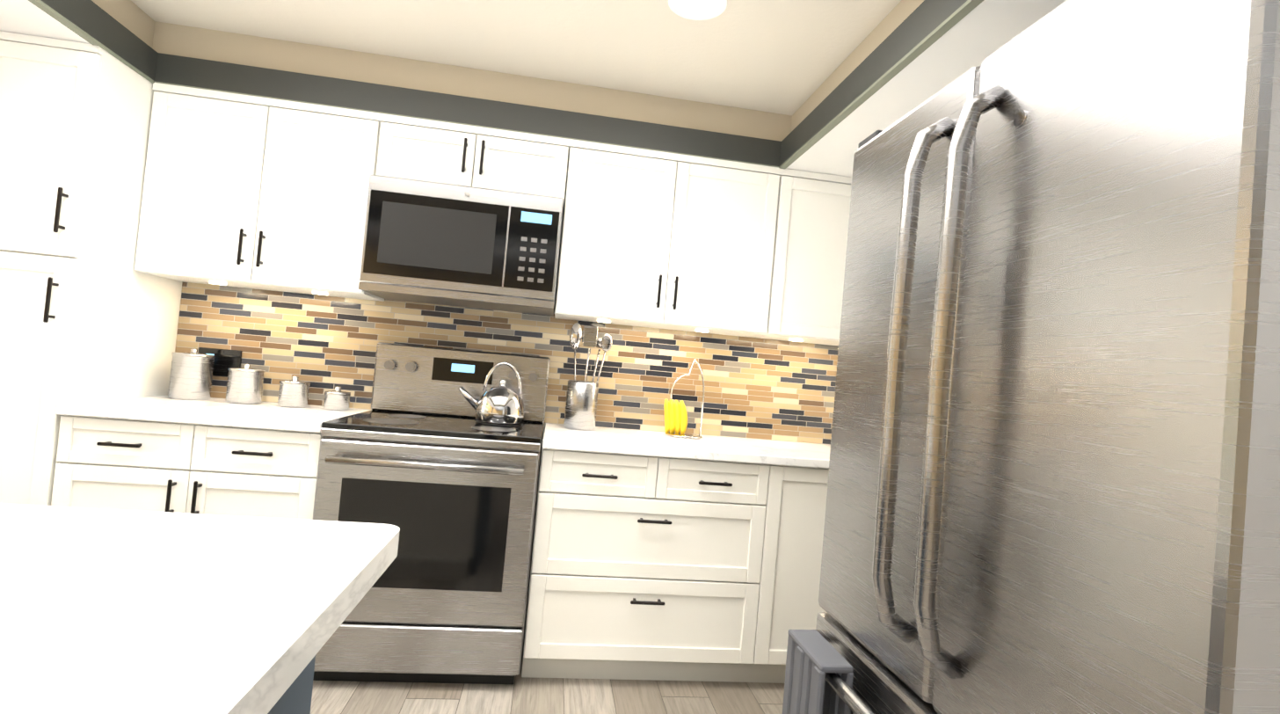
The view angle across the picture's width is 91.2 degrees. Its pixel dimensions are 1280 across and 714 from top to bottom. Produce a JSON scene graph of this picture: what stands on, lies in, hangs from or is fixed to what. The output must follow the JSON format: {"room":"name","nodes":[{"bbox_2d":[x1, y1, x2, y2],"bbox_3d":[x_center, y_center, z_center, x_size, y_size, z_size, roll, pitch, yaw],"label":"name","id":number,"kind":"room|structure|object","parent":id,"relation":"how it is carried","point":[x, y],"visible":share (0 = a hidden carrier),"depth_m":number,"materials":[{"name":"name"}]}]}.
{"room":"kitchen","nodes":[
{"label":"kitchen","id":0,"kind":"room"},
{"bbox_2d":[417,172,567,611],"bbox_3d":[-0.693,-0.106,2.944,3.900,2.600,0.100,5,-1,-8],"label":"wall","id":1,"kind":"structure","parent":0,"point":[557,278],"depth_m":2.94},
{"bbox_2d":[134,82,384,301],"bbox_3d":[-1.512,-0.652,2.618,0.835,0.729,0.332,5,-1,-8],"label":"upper cabinet","id":2,"kind":"object","parent":1,"relation":"attached to","point":[250,192],"depth_m":2.45,"materials":[{"name":"white wood"}]},
{"bbox_2d":[377,114,493,189],"bbox_3d":[-0.862,-0.826,2.709,0.433,0.263,0.332,5,-1,-8],"label":"upper cabinet","id":3,"kind":"object","parent":1,"relation":"attached to","point":[415,149],"depth_m":2.55,"materials":[{"name":"white wood"}]},
{"bbox_2d":[358,174,563,315],"bbox_3d":[-0.728,-0.452,2.682,0.754,0.450,0.412,5,-1,-8],"label":"over-the-range microwave","id":4,"kind":"object","parent":3,"relation":"attached to","point":[435,243],"visible":1,"depth_m":2.48,"materials":[{"name":"silver metal"}]},
{"bbox_2d":[174,282,838,444],"bbox_3d":[-0.446,0.051,2.919,3.150,0.510,0.012,5,-1,-8],"label":"backsplash","id":5,"kind":"structure","parent":1,"relation":"attached to","point":[766,389],"depth_m":2.92,"materials":[{"name":"multicoloured tile"}]},
{"bbox_2d":[198,347,242,377],"bbox_3d":[-1.827,0.025,2.719,0.175,0.120,0.010,5,-1,-8],"label":"electrical outlet plate","id":6,"kind":"object","parent":5,"relation":"attached to","point":[225,360],"visible":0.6,"depth_m":2.72,"materials":[{"name":"black plastic"}]},
{"bbox_2d":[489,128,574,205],"bbox_3d":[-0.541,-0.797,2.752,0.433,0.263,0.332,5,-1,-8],"label":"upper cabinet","id":7,"kind":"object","parent":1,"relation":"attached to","point":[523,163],"depth_m":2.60,"materials":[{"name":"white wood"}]},
{"bbox_2d":[554,139,799,339],"bbox_3d":[0.139,-0.501,2.841,0.978,0.729,0.332,5,-1,-8],"label":"upper cabinet","id":8,"kind":"object","parent":1,"relation":"attached to","point":[650,238],"depth_m":2.68,"materials":[{"name":"white wood"}]},
{"bbox_2d":[775,170,851,345],"bbox_3d":[0.847,-0.436,2.936,0.681,0.729,0.332,5,-1,-8],"label":"upper cabinet","id":9,"kind":"object","parent":1,"relation":"attached to","point":[819,231],"depth_m":2.77,"materials":[{"name":"white wood"}]},
{"bbox_2d":[0,0,1066,177],"bbox_3d":[-0.561,-1.125,1.334,4.050,0.326,3.150,5,-1,-8],"label":"ceiling","id":10,"kind":"structure","parent":0,"point":[824,86],"depth_m":2.41,"materials":[{"name":"white paint"}]},
{"bbox_2d":[668,0,727,20],"bbox_3d":[0.185,-1.141,2.016,0.190,0.010,0.190,5,-1,-8],"label":"recessed light","id":11,"kind":"object","parent":10,"relation":"attached to","point":[698,10],"visible":1,"depth_m":2.04,"materials":[{"name":"white"}]},
{"bbox_2d":[310,618,784,713],"bbox_3d":[-0.347,1.169,-0.759,3.970,0.060,7.500,5,-1,-8],"label":"floor","id":12,"kind":"structure","parent":0,"point":[520,694],"depth_m":2.23,"materials":[{"name":"grey wood"}]},
{"bbox_2d":[0,30,182,505],"bbox_3d":[-2.233,-0.019,2.350,0.538,2.128,0.654,5,-1,-8],"label":"pantry cabinet","id":13,"kind":"object","parent":12,"relation":"on","point":[88,312],"visible":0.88,"depth_m":2.11,"materials":[{"name":"white wood"}]},
{"bbox_2d":[50,414,323,519],"bbox_3d":[-1.607,0.667,2.426,0.835,0.874,0.654,5,-1,-8],"label":"base cabinet","id":14,"kind":"object","parent":12,"relation":"on","point":[127,464],"visible":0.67,"depth_m":2.15,"materials":[{"name":"white wood"}]},
{"bbox_2d":[274,661,314,713],"bbox_3d":[-1.448,0.639,0.566,1.933,0.869,0.610,5,-1,-8],"label":"base cabinet","id":15,"kind":"object","parent":12,"relation":"on","point":[297,701],"depth_m":0.93,"materials":[{"name":"wood"}]},
{"bbox_2d":[0,576,344,713],"bbox_3d":[-1.301,0.182,0.077,2.090,0.040,0.970,5,-1,-8],"label":"countertop","id":16,"kind":"structure","parent":15,"relation":"on","point":[68,646],"depth_m":0.55,"materials":[{"name":"white stone"}]},
{"bbox_2d":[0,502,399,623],"bbox_3d":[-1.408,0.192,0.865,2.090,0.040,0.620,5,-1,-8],"label":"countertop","id":17,"kind":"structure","parent":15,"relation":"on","point":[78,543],"depth_m":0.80,"materials":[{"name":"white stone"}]},
{"bbox_2d":[312,341,550,683],"bbox_3d":[-0.796,0.569,2.497,0.756,1.215,0.735,5,-1,-8],"label":"range","id":18,"kind":"object","parent":12,"relation":"on","point":[445,485],"visible":0.9,"depth_m":2.22,"materials":[{"name":"grey metal"}]},
{"bbox_2d":[458,361,524,424],"bbox_3d":[-0.629,0.147,2.677,0.283,0.262,0.204,5,-1,-8],"label":"kettle","id":19,"kind":"object","parent":18,"relation":"on","point":[502,403],"visible":1,"depth_m":2.62,"materials":[{"name":"silver metal"}]},
{"bbox_2d":[521,448,829,683],"bbox_3d":[0.325,0.844,2.686,1.547,0.874,0.654,5,-1,-8],"label":"base cabinet","id":20,"kind":"object","parent":12,"relation":"on","point":[652,568],"visible":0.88,"depth_m":2.38,"materials":[{"name":"white wood"}]},
{"bbox_2d":[54,394,830,468],"bbox_3d":[-0.426,0.318,2.597,3.148,0.035,0.642,5,-1,-8],"label":"countertop","id":21,"kind":"structure","parent":20,"relation":"on","point":[262,415],"depth_m":2.37,"materials":[{"name":"stone"}]},
{"bbox_2d":[167,348,215,399],"bbox_3d":[-1.864,0.068,2.606,0.148,0.209,0.148,5,-1,-8],"label":"canister","id":22,"kind":"object","parent":21,"relation":"on","point":[191,376],"visible":1,"depth_m":2.55,"materials":[{"name":"silver metal"}]},
{"bbox_2d":[225,363,265,403],"bbox_3d":[-1.659,0.110,2.633,0.132,0.164,0.132,5,-1,-8],"label":"canister","id":23,"kind":"object","parent":21,"relation":"on","point":[244,384],"visible":1,"depth_m":2.58,"materials":[{"name":"silver metal"}]},
{"bbox_2d":[277,375,310,407],"bbox_3d":[-1.468,0.145,2.659,0.115,0.129,0.115,5,-1,-8],"label":"canister","id":24,"kind":"object","parent":21,"relation":"on","point":[294,391],"visible":1,"depth_m":2.61,"materials":[{"name":"silver metal"}]},
{"bbox_2d":[323,385,350,410],"bbox_3d":[-1.297,0.175,2.682,0.103,0.099,0.103,5,-1,-8],"label":"canister","id":25,"kind":"object","parent":21,"relation":"on","point":[337,399],"visible":1,"depth_m":2.64,"materials":[{"name":"silver metal"}]},
{"bbox_2d":[563,322,612,429],"bbox_3d":[-0.235,0.086,2.802,0.191,0.470,0.140,5,-1,-8],"label":"utensil crock","id":26,"kind":"object","parent":21,"relation":"on","point":[581,404],"visible":1,"depth_m":2.75,"materials":[{"name":"silver metal"}]},
{"bbox_2d":[664,359,704,438],"bbox_3d":[0.208,0.184,2.850,0.184,0.353,0.170,5,-1,-8],"label":"stand","id":27,"kind":"object","parent":21,"relation":"on","point":[675,416],"visible":1,"depth_m":2.83,"materials":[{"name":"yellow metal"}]},
{"bbox_2d":[814,0,1279,713],"bbox_3d":[0.875,0.397,1.107,0.922,1.785,0.910,5,-1,-8],"label":"refrigerator","id":28,"kind":"object","parent":12,"relation":"on","point":[1053,478],"visible":0.98,"depth_m":0.82,"materials":[{"name":"grey metal"}]},
{"bbox_2d":[782,629,853,713],"bbox_3d":[0.354,0.864,1.312,0.073,0.512,0.182,5,-1,-8],"label":"hanging towel","id":29,"kind":"object","parent":28,"relation":"hanging from","point":[813,657],"visible":0.98,"depth_m":1.30,"materials":[{"name":"grey fabric"}]}
]}

